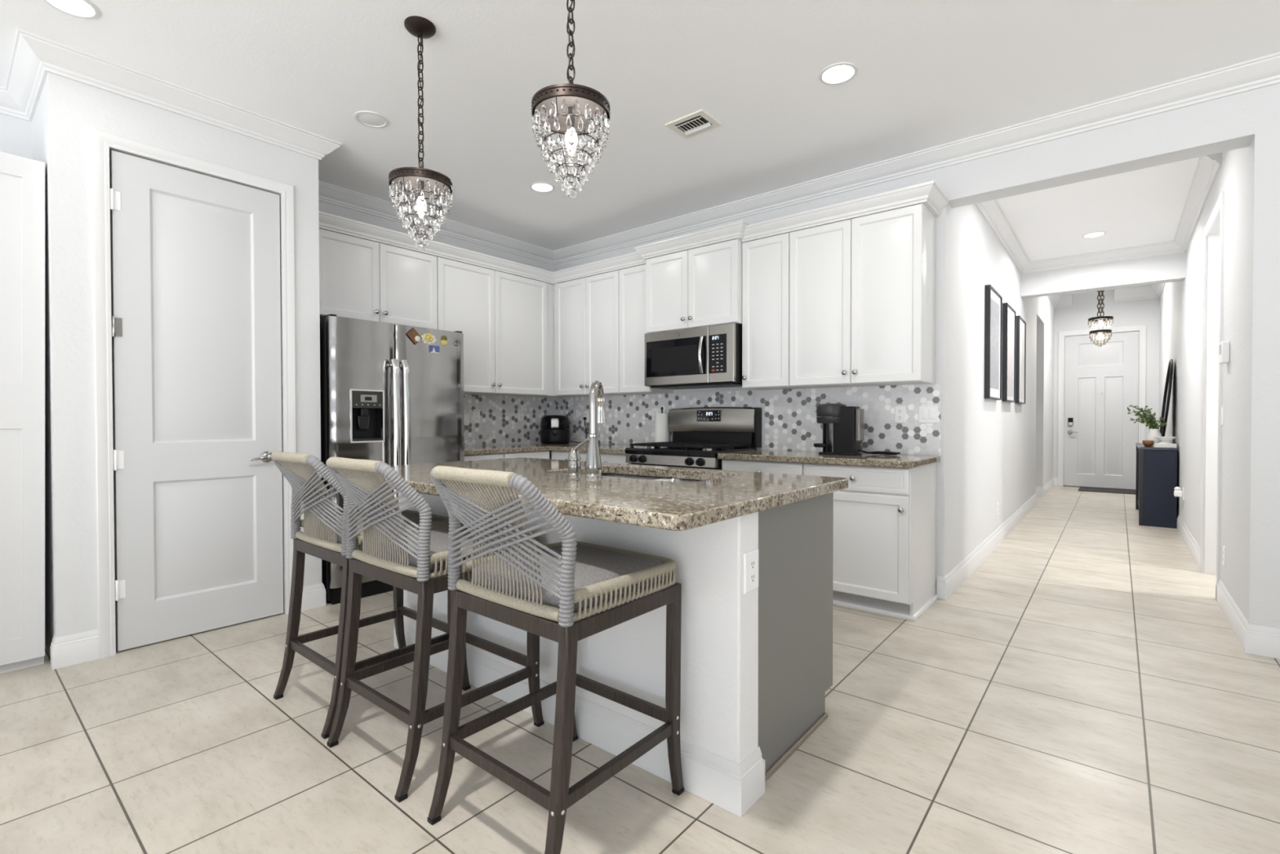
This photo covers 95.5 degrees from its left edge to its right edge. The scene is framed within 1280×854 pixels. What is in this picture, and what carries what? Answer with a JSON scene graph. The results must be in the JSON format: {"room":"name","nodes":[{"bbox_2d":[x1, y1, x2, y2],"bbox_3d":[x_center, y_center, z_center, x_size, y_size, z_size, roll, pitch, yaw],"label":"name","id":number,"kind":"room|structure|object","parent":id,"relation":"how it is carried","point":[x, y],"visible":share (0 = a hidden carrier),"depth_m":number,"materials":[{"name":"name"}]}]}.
{"room":"kitchen","nodes":[
{"label":"kitchen","id":0,"kind":"room"},
{"bbox_2d":[31,71,321,654],"bbox_3d":[-2.607,-0.315,3.346,0.700,2.845,1.163,1,1,39],"label":"wall","id":1,"kind":"structure","parent":0,"point":[67,110],"depth_m":2.77,"materials":[{"name":"white paint"}]},
{"bbox_2d":[50,582,325,669],"bbox_3d":[-2.347,1.039,3.152,0.066,0.140,1.195,1,1,39],"label":"baseboard","id":2,"kind":"structure","parent":1,"relation":"attached to","point":[80,647],"depth_m":2.75,"materials":[{"name":"white paint"}]},
{"bbox_2d":[91,128,296,658],"bbox_3d":[-2.330,-0.157,3.120,0.016,2.534,0.878,1,1,39],"label":"trim","id":3,"kind":"structure","parent":1,"relation":"attached to","point":[101,141],"depth_m":2.82,"materials":[{"name":"white paint"}]},
{"bbox_2d":[110,150,283,651],"bbox_3d":[-2.332,-0.126,3.118,0.108,2.455,0.743,1,1,39],"label":"door","id":4,"kind":"structure","parent":1,"relation":"in","point":[196,297],"depth_m":3.09,"materials":[{"name":"grey paint"}]},
{"bbox_2d":[0,28,1279,264],"bbox_3d":[0.020,-1.648,0.077,8.890,0.105,7.980,1,1,39],"label":"trim","id":5,"kind":"structure","parent":1,"relation":"attached to","point":[33,55],"depth_m":3.25,"materials":[{"name":"white paint"}]},
{"bbox_2d":[0,113,555,617],"bbox_3d":[-3.482,-0.309,2.921,0.127,2.845,8.300,1,1,39],"label":"wall","id":6,"kind":"structure","parent":0,"point":[499,424],"depth_m":5.31,"materials":[{"name":"white paint"}]},
{"bbox_2d":[319,228,437,328],"bbox_3d":[-2.005,-1.049,4.321,0.378,0.585,0.914,1,1,39],"label":"upper cabinet","id":7,"kind":"object","parent":6,"relation":"attached to","point":[360,278],"visible":0.87,"depth_m":4.19,"materials":[{"name":"white wood"}]},
{"bbox_2d":[463,413,469,425],"bbox_3d":[-1.549,-0.068,5.168,0.010,0.100,0.070,1,1,39],"label":"light switch","id":8,"kind":"object","parent":6,"relation":"attached to","point":[466,416],"visible":0.85,"depth_m":5.17,"materials":[{"name":"white"}]},
{"bbox_2d":[473,408,479,422],"bbox_3d":[-1.477,-0.097,5.256,0.008,0.125,0.070,1,1,39],"label":"wall outlet","id":9,"kind":"object","parent":6,"relation":"attached to","point":[476,411],"visible":1,"depth_m":5.25,"materials":[{"name":"white"}]},
{"bbox_2d":[436,256,554,396],"bbox_3d":[-1.321,-0.821,5.155,0.378,1.063,1.232,1,1,39],"label":"upper cabinet","id":10,"kind":"object","parent":6,"relation":"attached to","point":[505,320],"visible":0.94,"depth_m":5.05,"materials":[{"name":"white wood"}]},
{"bbox_2d":[319,210,645,284],"bbox_3d":[-1.073,-1.390,4.312,1.168,0.094,2.210,1,1,39],"label":"crown molding","id":11,"kind":"structure","parent":10,"relation":"attached to","point":[327,221],"depth_m":4.78,"materials":[{"name":"white wood"}]},
{"bbox_2d":[517,408,523,421],"bbox_3d":[-1.158,-0.114,5.643,0.008,0.115,0.070,1,1,39],"label":"wall outlet","id":12,"kind":"object","parent":6,"relation":"attached to","point":[520,411],"visible":1,"depth_m":5.64,"materials":[{"name":"white"}]},
{"bbox_2d":[0,485,1279,853],"bbox_3d":[2.636,1.151,3.221,9.400,0.100,16.700,1,1,39],"label":"floor","id":13,"kind":"structure","parent":0,"point":[1086,688],"depth_m":2.03,"materials":[{"name":"tile"}]},
{"bbox_2d":[0,151,44,673],"bbox_3d":[-3.210,-0.059,2.667,0.623,2.352,0.622,1,0,39],"label":"door","id":14,"kind":"structure","parent":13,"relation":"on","point":[22,180],"depth_m":2.65,"materials":[{"name":"white wood"}]},
{"bbox_2d":[270,451,450,738],"bbox_3d":[-1.150,0.605,2.445,0.522,1.022,0.613,1,1,39],"label":"bar stool","id":15,"kind":"object","parent":13,"relation":"on","point":[323,536],"visible":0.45,"depth_m":2.30,"materials":[{"name":"brown wood"}]},
{"bbox_2d":[335,511,444,547],"bbox_3d":[-1.116,0.427,2.483,0.426,0.074,0.431,1,1,39],"label":"cushion","id":16,"kind":"object","parent":15,"relation":"on","point":[414,516],"depth_m":2.49,"materials":[{"name":"fabric"}]},
{"bbox_2d":[320,314,464,604],"bbox_3d":[-1.837,0.198,4.119,0.815,1.797,0.945,1,1,39],"label":"refrigerator","id":17,"kind":"object","parent":13,"relation":"on","point":[384,397],"visible":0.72,"depth_m":3.79,"materials":[{"name":"silver metal"}]},
{"bbox_2d":[406,328,422,344],"bbox_3d":[-1.530,-0.617,3.947,0.016,0.112,0.111,1,1,39],"label":"magnet","id":18,"kind":"object","parent":17,"relation":"attached to","point":[412,334],"visible":1,"depth_m":3.94,"materials":[{"name":"brown"}]},
{"bbox_2d":[411,330,417,337],"bbox_3d":[-1.528,-0.627,3.949,0.001,0.057,0.056,1,1,39],"label":"picture","id":19,"kind":"object","parent":18,"relation":"on","point":[414,333],"depth_m":3.94,"materials":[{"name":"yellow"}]},
{"bbox_2d":[420,333,436,344],"bbox_3d":[-1.463,-0.612,4.030,0.014,0.079,0.120,1,1,39],"label":"magnet","id":20,"kind":"object","parent":17,"relation":"attached to","point":[429,339],"visible":1,"depth_m":4.03,"materials":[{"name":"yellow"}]},
{"bbox_2d":[423,333,433,342],"bbox_3d":[-1.465,-0.618,4.026,0.012,0.067,0.077,1,1,39],"label":"flower","id":21,"kind":"object","parent":20,"relation":"on","point":[428,338],"depth_m":4.02,"materials":[{"name":"yellow plastic"}]},
{"bbox_2d":[429,345,439,353],"bbox_3d":[-1.438,-0.544,4.067,0.007,0.052,0.076,1,1,39],"label":"magnet","id":22,"kind":"object","parent":17,"relation":"attached to","point":[433,348],"visible":1,"depth_m":4.06,"materials":[{"name":"blue"}]},
{"bbox_2d":[440,335,447,345],"bbox_3d":[-1.389,-0.614,4.125,0.010,0.072,0.048,1,1,39],"label":"magnet","id":23,"kind":"object","parent":17,"relation":"attached to","point":[443,338],"visible":1,"depth_m":4.12,"materials":[{"name":"yellow"}]},
{"bbox_2d":[325,457,543,802],"bbox_3d":[-0.741,0.609,2.099,0.522,1.022,0.613,1,1,39],"label":"bar stool","id":24,"kind":"object","parent":13,"relation":"on","point":[415,560],"visible":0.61,"depth_m":1.92,"materials":[{"name":"brown wood"}]},
{"bbox_2d":[366,524,526,573],"bbox_3d":[-0.708,0.431,2.138,0.426,0.074,0.431,1,1,39],"label":"cushion","id":25,"kind":"object","parent":24,"relation":"on","point":[439,538],"depth_m":2.01,"materials":[{"name":"fabric"}]},
{"bbox_2d":[464,453,503,461],"bbox_3d":[-1.463,0.651,4.771,0.668,0.872,0.400,1,1,39],"label":"base cabinet","id":26,"kind":"object","parent":13,"relation":"on","point":[486,456],"visible":0.04,"depth_m":4.58,"materials":[{"name":"white"}]},
{"bbox_2d":[464,442,644,455],"bbox_3d":[-0.771,0.190,4.919,1.530,0.040,1.527,1,1,39],"label":"countertop","id":27,"kind":"structure","parent":26,"relation":"on","point":[520,447],"depth_m":4.92,"materials":[{"name":"stone"}]},
{"bbox_2d":[540,414,586,444],"bbox_3d":[-0.758,0.021,5.651,0.421,0.275,0.312,-1,1,-39],"label":"air fryer","id":28,"kind":"object","parent":27,"relation":"on","point":[554,428],"visible":0.99,"depth_m":5.50,"materials":[{"name":"black plastic"}]},
{"bbox_2d":[540,429,569,444],"bbox_3d":[-0.818,0.091,5.616,0.292,0.135,0.287,1,1,39],"label":"basket","id":29,"kind":"object","parent":28,"relation":"on","point":[547,436],"depth_m":5.50,"materials":[{"name":"black plastic"}]},
{"bbox_2d":[654,406,669,442],"bbox_3d":[0.190,-0.002,5.002,0.144,0.340,0.144,1,1,39],"label":"paper towel","id":30,"kind":"object","parent":27,"relation":"on","point":[661,431],"visible":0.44,"depth_m":4.95,"materials":[{"name":"white paper"}]},
{"bbox_2d":[502,450,549,458],"bbox_3d":[-1.177,0.646,5.119,0.668,0.872,0.498,1,1,39],"label":"base cabinet","id":31,"kind":"object","parent":13,"relation":"on","point":[545,454],"visible":0.04,"depth_m":4.94,"materials":[{"name":"white"}]},
{"bbox_2d":[427,465,684,853],"bbox_3d":[-0.245,0.613,1.706,0.522,1.022,0.613,1,1,39],"label":"bar stool","id":32,"kind":"object","parent":13,"relation":"on","point":[539,590],"visible":1,"depth_m":1.56,"materials":[{"name":"brown wood"}]},
{"bbox_2d":[474,544,662,613],"bbox_3d":[-0.211,0.435,1.745,0.426,0.074,0.431,1,1,39],"label":"cushion","id":33,"kind":"object","parent":32,"relation":"on","point":[594,563],"depth_m":1.67,"materials":[{"name":"fabric"}]},
{"bbox_2d":[551,450,631,464],"bbox_3d":[-0.252,0.646,5.075,0.912,0.872,0.648,1,1,39],"label":"base cabinet","id":34,"kind":"object","parent":13,"relation":"on","point":[605,457],"visible":0.16,"depth_m":4.74,"materials":[{"name":"white"}]},
{"bbox_2d":[393,477,833,817],"bbox_3d":[-0.227,0.676,2.602,1.987,0.874,0.786,1,1,39],"label":"kitchen island","id":35,"kind":"object","parent":13,"relation":"on","point":[757,664],"visible":0.48,"depth_m":1.91,"materials":[{"name":"white paint"}]},
{"bbox_2d":[383,457,848,530],"bbox_3d":[-0.323,0.221,2.495,2.040,0.040,1.160,1,1,39],"label":"island countertop","id":36,"kind":"structure","parent":35,"relation":"on","point":[724,495],"depth_m":1.93,"materials":[{"name":"stone"}]},
{"bbox_2d":[568,437,589,475],"bbox_3d":[-0.252,0.122,2.396,0.108,0.160,0.054,1,1,39],"label":"handle","id":37,"kind":"object","parent":36,"relation":"on","point":[574,457],"visible":0.98,"depth_m":2.39,"materials":[{"name":"silver metal"}]},
{"bbox_2d":[585,380,605,477],"bbox_3d":[-0.179,0.004,2.410,0.068,0.395,0.205,0,1,7],"label":"faucet","id":38,"kind":"object","parent":36,"relation":"on","point":[597,400],"visible":1,"depth_m":2.33,"materials":[{"name":"silver metal"}]},
{"bbox_2d":[600,473,705,482],"bbox_3d":[0.005,0.309,2.550,0.815,0.139,0.445,1,1,39],"label":"sink","id":39,"kind":"object","parent":36,"relation":"in","point":[629,476],"visible":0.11,"depth_m":2.80,"materials":[{"name":"silver metal"}]},
{"bbox_2d":[743,548,758,593],"bbox_3d":[0.334,0.430,1.735,0.008,0.118,0.085,1,1,39],"label":"wall outlet","id":40,"kind":"object","parent":35,"relation":"attached to","point":[751,557],"visible":1,"depth_m":1.73,"materials":[{"name":"white"}]},
{"bbox_2d":[750,559,755,569],"bbox_3d":[0.336,0.410,1.734,0.003,0.026,0.030,1,1,39],"label":"socket","id":41,"kind":"object","parent":40,"relation":"attached to","point":[752,561],"depth_m":1.73,"materials":[{"name":"grey"}]},
{"bbox_2d":[750,572,755,582],"bbox_3d":[0.336,0.450,1.734,0.003,0.026,0.030,1,1,39],"label":"socket","id":42,"kind":"object","parent":40,"relation":"attached to","point":[752,574],"depth_m":1.73,"materials":[{"name":"grey"}]},
{"bbox_2d":[625,407,761,470],"bbox_3d":[0.404,0.456,4.488,0.824,1.225,0.702,1,1,39],"label":"gas range","id":43,"kind":"object","parent":13,"relation":"on","point":[699,433],"visible":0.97,"depth_m":4.48,"materials":[{"name":"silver metal"}]},
{"bbox_2d":[625,446,755,457],"bbox_3d":[0.384,0.182,4.470,0.814,0.043,0.590,1,1,39],"label":"cooktop","id":44,"kind":"object","parent":43,"relation":"in","point":[642,451],"depth_m":4.25,"materials":[{"name":"black"}]},
{"bbox_2d":[721,458,804,475],"bbox_3d":[0.978,0.657,4.065,0.597,0.872,0.648,1,1,39],"label":"base cabinet","id":45,"kind":"object","parent":13,"relation":"on","point":[787,468],"visible":0.14,"depth_m":3.81,"materials":[{"name":"white wood"}]},
{"bbox_2d":[804,462,937,621],"bbox_3d":[1.458,0.661,3.670,0.645,0.872,0.648,1,1,39],"label":"base cabinet","id":46,"kind":"object","parent":13,"relation":"on","point":[885,520],"visible":0.88,"depth_m":3.40,"materials":[{"name":"white wood"}]},
{"bbox_2d":[717,448,940,468],"bbox_3d":[1.223,0.201,3.850,1.260,0.040,0.647,1,1,39],"label":"countertop","id":47,"kind":"structure","parent":46,"relation":"on","point":[900,460],"depth_m":3.60,"materials":[{"name":"stone"}]},
{"bbox_2d":[813,403,900,455],"bbox_3d":[1.403,0.013,3.791,0.526,0.336,0.194,0,1,32],"label":"coffee machine","id":48,"kind":"object","parent":47,"relation":"on","point":[842,433],"visible":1,"depth_m":3.77,"materials":[{"name":"black plastic"}]},
{"bbox_2d":[813,443,825,447],"bbox_3d":[1.218,0.122,3.894,0.104,0.025,0.104,1,1,39],"label":"tray","id":49,"kind":"object","parent":48,"relation":"on","point":[816,445],"depth_m":3.85,"materials":[{"name":"black plastic"}]},
{"bbox_2d":[1078,486,1135,494],"bbox_3d":[7.448,1.011,9.246,0.735,0.012,0.620,1,1,39],"label":"door mat","id":50,"kind":"object","parent":13,"relation":"on","point":[1081,488],"visible":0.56,"depth_m":9.23,"materials":[{"name":"grey"}]},
{"bbox_2d":[1135,442,1177,528],"bbox_3d":[5.952,0.630,6.722,0.305,0.842,1.486,1,1,39],"label":"console cabinet","id":51,"kind":"object","parent":13,"relation":"on","point":[1156,477],"visible":0.87,"depth_m":6.16,"materials":[{"name":"blue wood"}]},
{"bbox_2d":[1126,404,1166,445],"bbox_3d":[5.734,-0.024,6.576,0.341,0.469,0.321,1,1,39],"label":"greenery","id":52,"kind":"object","parent":51,"relation":"on","point":[1154,432],"visible":0.99,"depth_m":6.53,"materials":[{"name":"green plant"}]},
{"bbox_2d":[1142,440,1154,446],"bbox_3d":[5.548,0.181,6.342,0.100,0.066,0.100,1,1,39],"label":"wooden bowl","id":53,"kind":"object","parent":51,"relation":"on","point":[1145,442],"visible":0.98,"depth_m":6.31,"materials":[{"name":"brown wood"}]},
{"bbox_2d":[1152,444,1177,447],"bbox_3d":[5.651,0.204,6.258,0.180,0.023,0.240,1,1,39],"label":"book","id":54,"kind":"object","parent":51,"relation":"on","point":[1153,446],"visible":0.8,"depth_m":6.17,"materials":[{"name":"white paper"}]},
{"bbox_2d":[1154,443,1176,445],"bbox_3d":[5.654,0.185,6.256,0.167,0.014,0.220,1,1,39],"label":"book","id":55,"kind":"object","parent":54,"relation":"on","point":[1154,443],"visible":0.95,"depth_m":6.20,"materials":[{"name":"white paper"}]},
{"bbox_2d":[1154,436,1176,443],"bbox_3d":[5.655,0.141,6.254,0.176,0.072,0.176,1,1,39],"label":"footed bowl","id":56,"kind":"object","parent":55,"relation":"on","point":[1163,439],"visible":1,"depth_m":6.21,"materials":[{"name":"white ceramic"}]},
{"bbox_2d":[1160,359,1173,436],"bbox_3d":[6.067,-0.286,6.699,0.108,0.987,0.766,1,1,39],"label":"arched mirror","id":57,"kind":"object","parent":51,"relation":"on","point":[1166,397],"visible":0.86,"depth_m":6.55,"materials":[{"name":"black metal"}]},
{"bbox_2d":[0,0,1279,293],"bbox_3d":[2.616,-1.996,3.162,9.240,0.505,16.550,1,1,39],"label":"ceiling","id":58,"kind":"structure","parent":0,"point":[930,73],"depth_m":2.89,"materials":[{"name":"white paint"}]},
{"bbox_2d":[43,0,100,18],"bbox_3d":[-2.320,-1.723,2.364,0.182,0.006,0.182,1,1,39],"label":"recessed light","id":59,"kind":"object","parent":58,"relation":"in","point":[85,9],"visible":1,"depth_m":2.39,"materials":[{"name":"white paint"}]},
{"bbox_2d":[353,111,389,128],"bbox_3d":[-1.517,-1.736,3.283,0.182,0.006,0.182,1,1,39],"label":"recessed light","id":60,"kind":"object","parent":58,"relation":"in","point":[371,119],"visible":1,"depth_m":3.28,"materials":[{"name":"white paint"}]},
{"bbox_2d":[388,15,452,250],"bbox_3d":[-0.948,-1.248,2.513,0.260,0.964,0.259,0,1,-19],"label":"chandelier","id":61,"kind":"object","parent":58,"relation":"hanging from","point":[422,184],"visible":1,"depth_m":2.49,"materials":[{"name":"clear glass"}]},
{"bbox_2d":[417,181,424,196],"bbox_3d":[-0.948,-1.027,2.515,0.024,0.065,0.024,1,1,39],"label":"bulb socket","id":62,"kind":"object","parent":61,"relation":"attached to","point":[422,183],"depth_m":2.51,"materials":[{"name":"white metal"}]},
{"bbox_2d":[529,182,555,192],"bbox_3d":[-0.713,-1.749,4.240,0.182,0.006,0.182,1,1,39],"label":"recessed light","id":63,"kind":"object","parent":58,"relation":"in","point":[544,187],"visible":1,"depth_m":4.24,"materials":[{"name":"white paint"}]},
{"bbox_2d":[531,0,610,198],"bbox_3d":[-0.229,-1.241,1.922,0.260,0.964,0.259,0,1,-19],"label":"chandelier","id":64,"kind":"object","parent":58,"relation":"hanging from","point":[570,109],"visible":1,"depth_m":1.89,"materials":[{"name":"clear glass"}]},
{"bbox_2d":[567,106,574,128],"bbox_3d":[-0.228,-1.021,1.925,0.024,0.065,0.024,1,1,39],"label":"bulb socket","id":65,"kind":"object","parent":64,"relation":"attached to","point":[570,108],"depth_m":1.91,"materials":[{"name":"white metal"}]},
{"bbox_2d":[665,109,721,138],"bbox_3d":[0.306,-1.733,3.339,0.254,0.018,0.205,1,1,39],"label":"ceiling vent","id":66,"kind":"object","parent":58,"relation":"in","point":[698,122],"visible":1,"depth_m":3.33,"materials":[{"name":"beige metal"}]},
{"bbox_2d":[818,62,857,84],"bbox_3d":[0.973,-1.734,2.854,0.182,0.006,0.182,1,1,39],"label":"recessed light","id":67,"kind":"object","parent":58,"relation":"in","point":[840,73],"visible":1,"depth_m":2.85,"materials":[{"name":"white paint"}]},
{"bbox_2d":[1081,231,1106,237],"bbox_3d":[4.269,-1.807,5.463,0.182,0.006,0.182,1,1,39],"label":"recessed light","id":68,"kind":"object","parent":58,"relation":"in","point":[1093,234],"visible":1,"depth_m":5.46,"materials":[{"name":"white paint"}]},
{"bbox_2d":[1088,289,1113,346],"bbox_3d":[5.584,-1.587,7.039,0.243,1.230,0.244,-1,1,-31],"label":"chandelier","id":69,"kind":"object","parent":58,"relation":"hanging from","point":[1100,320],"visible":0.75,"depth_m":7.02,"materials":[{"name":"clear glass"}]},
{"bbox_2d":[554,83,1279,628],"bbox_3d":[2.684,-0.389,3.176,9.090,2.980,0.177,1,1,39],"label":"wall","id":70,"kind":"structure","parent":0,"point":[1261,569],"depth_m":3.32,"materials":[{"name":"white paint"}]},
{"bbox_2d":[583,410,588,422],"bbox_3d":[-0.531,-0.102,5.701,0.070,0.115,0.008,1,1,39],"label":"wall outlet","id":71,"kind":"object","parent":70,"relation":"attached to","point":[585,412],"visible":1,"depth_m":5.69,"materials":[{"name":"white"}]},
{"bbox_2d":[553,270,637,396],"bbox_3d":[-0.415,-0.826,5.377,0.840,1.063,0.358,1,1,39],"label":"upper cabinet","id":72,"kind":"object","parent":70,"relation":"attached to","point":[586,309],"visible":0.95,"depth_m":5.24,"materials":[{"name":"white wood"}]},
{"bbox_2d":[618,264,673,394],"bbox_3d":[0.053,-0.822,5.011,0.344,1.063,0.328,1,1,39],"label":"upper cabinet","id":73,"kind":"object","parent":70,"relation":"attached to","point":[632,280],"visible":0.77,"depth_m":4.90,"materials":[{"name":"white wood"}]},
{"bbox_2d":[652,408,658,421],"bbox_3d":[0.135,-0.110,5.153,0.070,0.115,0.008,1,1,39],"label":"wall outlet","id":74,"kind":"object","parent":70,"relation":"attached to","point":[654,410],"visible":0.59,"depth_m":5.16,"materials":[{"name":"white"}]},
{"bbox_2d":[634,220,749,333],"bbox_3d":[0.480,-1.109,4.584,0.995,0.701,0.441,1,1,39],"label":"upper cabinet","id":75,"kind":"object","parent":70,"relation":"attached to","point":[693,280],"visible":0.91,"depth_m":4.42,"materials":[{"name":"white wood"}]},
{"bbox_2d":[644,323,742,389],"bbox_3d":[0.468,-0.536,4.579,0.827,0.438,0.462,1,1,39],"label":"microwave","id":76,"kind":"object","parent":75,"relation":"attached to","point":[708,356],"visible":0.97,"depth_m":4.40,"materials":[{"name":"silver metal"}]},
{"bbox_2d":[742,232,805,390],"bbox_3d":[0.977,-0.813,4.233,0.366,1.063,0.358,1,1,39],"label":"upper cabinet","id":77,"kind":"object","parent":70,"relation":"attached to","point":[766,260],"visible":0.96,"depth_m":4.12,"materials":[{"name":"white wood"}]},
{"bbox_2d":[789,203,935,388],"bbox_3d":[1.448,-0.809,3.846,0.850,1.063,0.358,1,1,39],"label":"upper cabinet","id":78,"kind":"object","parent":70,"relation":"attached to","point":[862,290],"visible":1,"depth_m":3.68,"materials":[{"name":"white wood"}]},
{"bbox_2d":[741,180,948,242],"bbox_3d":[1.327,-1.388,3.923,1.287,0.094,0.381,1,1,39],"label":"crown molding","id":79,"kind":"structure","parent":78,"relation":"on","point":[929,193],"depth_m":3.69,"materials":[{"name":"white wood"}]},
{"bbox_2d":[894,405,906,422],"bbox_3d":[1.723,-0.084,3.848,0.070,0.115,0.008,1,1,39],"label":"wall outlet","id":80,"kind":"object","parent":70,"relation":"attached to","point":[900,411],"visible":1,"depth_m":3.84,"materials":[{"name":"white"}]},
{"bbox_2d":[918,404,937,422],"bbox_3d":[1.853,-0.083,3.740,0.115,0.115,0.010,1,1,39],"label":"light switch","id":81,"kind":"object","parent":70,"relation":"attached to","point":[926,413],"visible":1,"depth_m":3.74,"materials":[{"name":"white"}]},
{"bbox_2d":[1214,579,1279,658],"bbox_3d":[4.821,1.043,2.029,3.911,0.140,1.106,1,1,39],"label":"baseboard","id":82,"kind":"structure","parent":70,"relation":"attached to","point":[1253,639],"depth_m":2.84,"materials":[{"name":"white paint"}]},
{"bbox_2d":[950,204,1054,571],"bbox_3d":[4.553,-0.575,6.962,0.120,3.250,8.050,1,1,39],"label":"wall","id":83,"kind":"structure","parent":0,"point":[1001,451],"depth_m":4.88,"materials":[{"name":"white paint"}]},
{"bbox_2d":[984,284,1002,399],"bbox_3d":[3.035,-0.700,4.984,0.040,0.925,0.630,1,1,39],"label":"picture frame","id":84,"kind":"object","parent":83,"relation":"attached to","point":[993,299],"visible":1,"depth_m":4.90,"materials":[{"name":"black"}]},
{"bbox_2d":[990,297,999,390],"bbox_3d":[3.042,-0.700,4.979,0.001,0.745,0.450,1,1,39],"label":"print","id":85,"kind":"object","parent":84,"relation":"attached to","point":[994,317],"depth_m":4.97},
{"bbox_2d":[936,477,1057,599],"bbox_3d":[3.858,0.976,7.369,1.820,0.140,8.136,1,1,39],"label":"baseboard","id":86,"kind":"structure","parent":83,"relation":"attached to","point":[946,585],"depth_m":4.72,"materials":[{"name":"white paint"}]},
{"bbox_2d":[996,502,998,515],"bbox_3d":[3.281,0.753,5.326,0.008,0.115,0.070,1,1,39],"label":"wall outlet","id":87,"kind":"object","parent":83,"relation":"attached to","point":[997,502],"visible":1,"depth_m":5.31,"materials":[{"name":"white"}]},
{"bbox_2d":[1001,302,1015,402],"bbox_3d":[3.622,-0.710,5.699,0.040,0.925,0.580,1,1,39],"label":"picture frame","id":88,"kind":"object","parent":83,"relation":"attached to","point":[1008,312],"visible":1,"depth_m":5.61,"materials":[{"name":"black"}]},
{"bbox_2d":[1007,309,1013,397],"bbox_3d":[3.629,-0.710,5.693,0.001,0.825,0.480,1,1,39],"label":"print","id":89,"kind":"object","parent":88,"relation":"attached to","point":[1010,313],"depth_m":5.71},
{"bbox_2d":[1014,315,1026,404],"bbox_3d":[4.175,-0.719,6.371,0.040,0.925,0.560,1,1,39],"label":"picture frame","id":90,"kind":"object","parent":83,"relation":"attached to","point":[1020,324],"visible":0.98,"depth_m":6.30,"materials":[{"name":"black"}]},
{"bbox_2d":[1019,321,1024,399],"bbox_3d":[4.182,-0.719,6.365,0.001,0.825,0.460,1,1,39],"label":"print","id":91,"kind":"object","parent":90,"relation":"attached to","point":[1021,324],"depth_m":6.39},
{"bbox_2d":[974,152,1222,274],"bbox_3d":[3.685,-1.748,4.734,1.350,0.105,3.530,1,1,39],"label":"trim","id":92,"kind":"structure","parent":83,"relation":"attached to","point":[1208,166],"depth_m":5.38,"materials":[{"name":"white paint"}]},
{"bbox_2d":[1048,282,1165,307],"bbox_3d":[6.261,-2.109,7.866,1.350,0.210,4.250,1,1,39],"label":"trim","id":93,"kind":"structure","parent":83,"relation":"attached to","point":[1152,291],"depth_m":9.26,"materials":[{"name":"white paint"}]},
{"bbox_2d":[1021,251,1186,298],"bbox_3d":[4.859,-1.827,6.162,1.350,0.725,0.170,1,1,39],"label":"beam","id":94,"kind":"structure","parent":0,"point":[1169,268],"depth_m":6.06,"materials":[{"name":"white paint"}]},
{"bbox_2d":[1053,288,1159,489],"bbox_3d":[7.651,-0.613,9.574,1.350,3.250,0.120,1,1,39],"label":"wall","id":95,"kind":"structure","parent":0,"point":[1084,305],"depth_m":9.40,"materials":[{"name":"white paint"}]},
{"bbox_2d":[1063,331,1138,488],"bbox_3d":[7.576,-0.267,9.564,0.956,2.530,0.117,1,1,39],"label":"door","id":96,"kind":"structure","parent":95,"relation":"in","point":[1100,383],"depth_m":9.56,"materials":[{"name":"grey paint"}]},
{"bbox_2d":[1057,324,1146,486],"bbox_3d":[7.570,-0.305,9.556,1.132,2.635,0.016,1,1,39],"label":"trim","id":97,"kind":"structure","parent":95,"relation":"attached to","point":[1142,328],"depth_m":9.78,"materials":[{"name":"white paint"}]},
{"bbox_2d":[1159,146,1248,614],"bbox_3d":[5.689,-0.565,6.028,0.120,3.250,8.050,1,1,39],"label":"wall","id":98,"kind":"structure","parent":0,"point":[1181,302],"depth_m":3.59,"materials":[{"name":"white paint"}]},
{"bbox_2d":[1173,486,1184,499],"bbox_3d":[5.264,0.645,5.676,0.070,0.121,0.070,1,1,39],"label":"night light","id":99,"kind":"object","parent":98,"relation":"attached to","point":[1177,492],"visible":1,"depth_m":5.66,"materials":[{"name":"white"}]},
{"bbox_2d":[1176,512,1199,569],"bbox_3d":[6.178,0.981,6.748,0.016,0.140,6.150,1,1,39],"label":"baseboard","id":100,"kind":"structure","parent":98,"relation":"attached to","point":[1191,544],"depth_m":5.05,"materials":[{"name":"white paint"}]},
{"bbox_2d":[1204,234,1220,574],"bbox_3d":[3.976,-0.155,3.947,0.119,2.490,0.808,1,1,39],"label":"trim","id":101,"kind":"structure","parent":98,"relation":"attached to","point":[1213,242],"depth_m":4.27,"materials":[{"name":"white paint"}]},
{"bbox_2d":[1200,191,1224,586],"bbox_3d":[3.923,-0.191,3.990,0.016,2.560,0.950,1,1,39],"label":"trim","id":102,"kind":"structure","parent":98,"relation":"attached to","point":[1219,206],"depth_m":3.77,"materials":[{"name":"white paint"}]},
{"bbox_2d":[1220,405,1223,425],"bbox_3d":[3.598,-0.070,3.592,0.010,0.118,0.075,1,1,39],"label":"light switch","id":103,"kind":"object","parent":98,"relation":"attached to","point":[1222,406],"visible":1,"depth_m":3.57,"materials":[{"name":"white"}]},
{"bbox_2d":[1222,545,1225,566],"bbox_3d":[3.511,0.776,3.494,0.008,0.115,0.070,1,1,39],"label":"wall outlet","id":104,"kind":"object","parent":98,"relation":"attached to","point":[1224,547],"visible":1,"depth_m":3.47,"materials":[{"name":"white"}]},
{"bbox_2d":[1218,341,1230,364],"bbox_3d":[3.463,-0.441,3.445,0.036,0.125,0.130,1,1,39],"label":"thermostat","id":105,"kind":"object","parent":98,"relation":"attached to","point":[1224,346],"visible":1,"depth_m":3.40,"materials":[{"name":"white"}]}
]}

